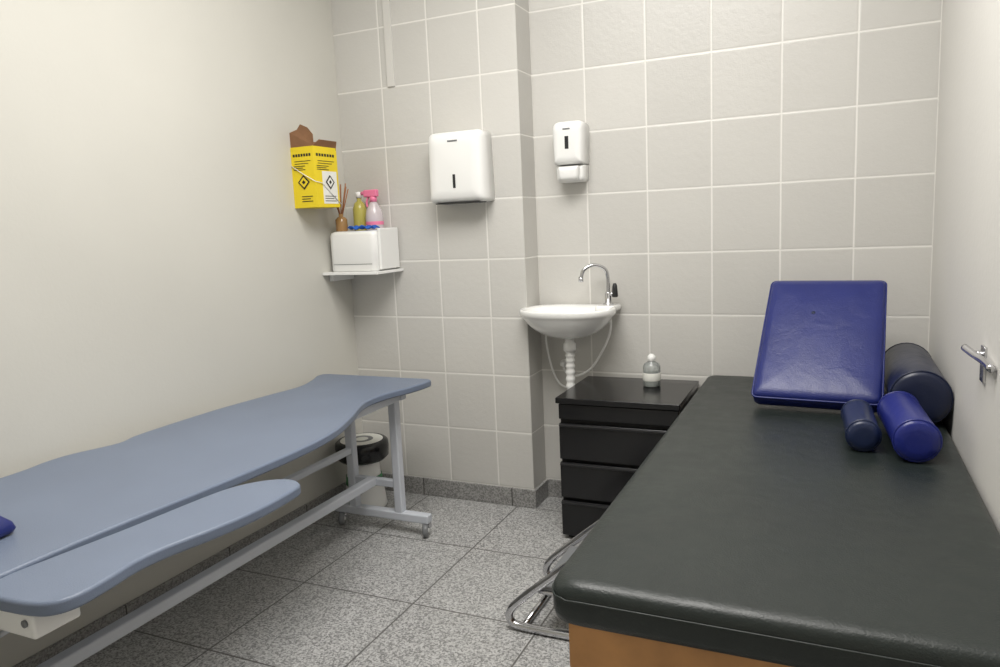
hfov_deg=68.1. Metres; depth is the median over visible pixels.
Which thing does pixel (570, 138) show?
soap dispenser
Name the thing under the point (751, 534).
exam table
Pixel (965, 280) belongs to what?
wall
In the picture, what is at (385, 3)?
trim
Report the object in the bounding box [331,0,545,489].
wall column
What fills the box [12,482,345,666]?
baseboard
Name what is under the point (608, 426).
base cabinet
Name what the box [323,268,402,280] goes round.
corner shelf
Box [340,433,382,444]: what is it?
lid
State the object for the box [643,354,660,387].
bottle
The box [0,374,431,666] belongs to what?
bed
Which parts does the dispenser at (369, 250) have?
panel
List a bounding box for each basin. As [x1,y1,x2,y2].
[519,263,620,389]
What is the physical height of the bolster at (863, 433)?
0.086 m
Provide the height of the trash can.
0.310 m
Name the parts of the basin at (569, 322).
spout, knob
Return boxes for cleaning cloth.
[347,225,379,229]
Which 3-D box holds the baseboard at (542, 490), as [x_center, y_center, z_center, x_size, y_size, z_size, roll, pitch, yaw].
[0.185,0.705,3.276,0.012,0.080,0.150,1,9,24]
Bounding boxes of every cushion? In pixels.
[0,516,15,537]
[751,280,886,412]
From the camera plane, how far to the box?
3.03 m
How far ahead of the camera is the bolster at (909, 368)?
2.09 m
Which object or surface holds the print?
on the trash can
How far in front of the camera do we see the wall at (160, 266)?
2.44 m
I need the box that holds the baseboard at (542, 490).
[534,478,547,506]
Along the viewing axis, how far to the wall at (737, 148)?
2.83 m
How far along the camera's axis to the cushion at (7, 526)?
1.55 m
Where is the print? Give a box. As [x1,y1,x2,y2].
[356,435,372,441]
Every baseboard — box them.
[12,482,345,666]
[382,473,536,507]
[534,478,547,506]
[548,479,562,497]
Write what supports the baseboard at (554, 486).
attached to the wall at (737, 148)
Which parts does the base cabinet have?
drawer, drawer, drawer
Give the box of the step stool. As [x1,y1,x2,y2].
[505,520,597,639]
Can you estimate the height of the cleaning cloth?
0.021 m
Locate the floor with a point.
(364, 591)
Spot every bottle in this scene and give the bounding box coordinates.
[353,192,366,230]
[360,189,383,229]
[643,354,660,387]
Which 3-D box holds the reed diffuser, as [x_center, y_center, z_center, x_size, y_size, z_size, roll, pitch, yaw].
[-0.698,-0.549,3.234,0.093,0.205,0.052,1,9,24]
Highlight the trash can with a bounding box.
[335,433,388,506]
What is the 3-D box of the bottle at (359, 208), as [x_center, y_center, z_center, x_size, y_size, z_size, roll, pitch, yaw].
[-0.622,-0.543,3.284,0.060,0.170,0.060,1,9,24]
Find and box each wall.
[0,0,362,666]
[528,0,942,479]
[929,0,999,533]
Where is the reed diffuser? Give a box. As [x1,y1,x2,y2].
[335,183,348,231]
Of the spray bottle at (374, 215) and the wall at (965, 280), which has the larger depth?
the spray bottle at (374, 215)
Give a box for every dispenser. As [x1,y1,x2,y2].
[330,227,399,271]
[428,129,494,204]
[553,120,588,182]
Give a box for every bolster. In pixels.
[841,399,881,451]
[877,391,942,462]
[884,343,953,423]
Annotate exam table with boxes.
[551,375,999,666]
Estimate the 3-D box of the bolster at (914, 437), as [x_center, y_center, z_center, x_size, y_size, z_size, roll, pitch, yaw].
[1.066,0.237,1.937,0.110,0.110,0.327,1,9,21]
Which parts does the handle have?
plate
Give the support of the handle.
attached to the wall at (965, 280)
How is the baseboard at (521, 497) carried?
attached to the wall column at (451, 319)
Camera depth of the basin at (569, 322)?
2.99 m
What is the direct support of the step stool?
on the floor
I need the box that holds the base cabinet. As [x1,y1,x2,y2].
[555,376,698,536]
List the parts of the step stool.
step arm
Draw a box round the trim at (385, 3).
[382,0,394,86]
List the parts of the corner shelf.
plate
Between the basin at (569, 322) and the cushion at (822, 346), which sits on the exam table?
the cushion at (822, 346)
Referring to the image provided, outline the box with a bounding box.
[289,124,340,208]
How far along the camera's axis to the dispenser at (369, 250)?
3.19 m
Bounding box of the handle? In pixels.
[961,344,995,383]
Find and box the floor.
[74,490,581,666]
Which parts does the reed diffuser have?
glass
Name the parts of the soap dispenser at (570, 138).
push lever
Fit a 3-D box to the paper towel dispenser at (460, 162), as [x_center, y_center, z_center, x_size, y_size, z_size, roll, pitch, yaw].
[-0.166,-0.684,3.056,0.257,0.290,0.118,1,9,24]

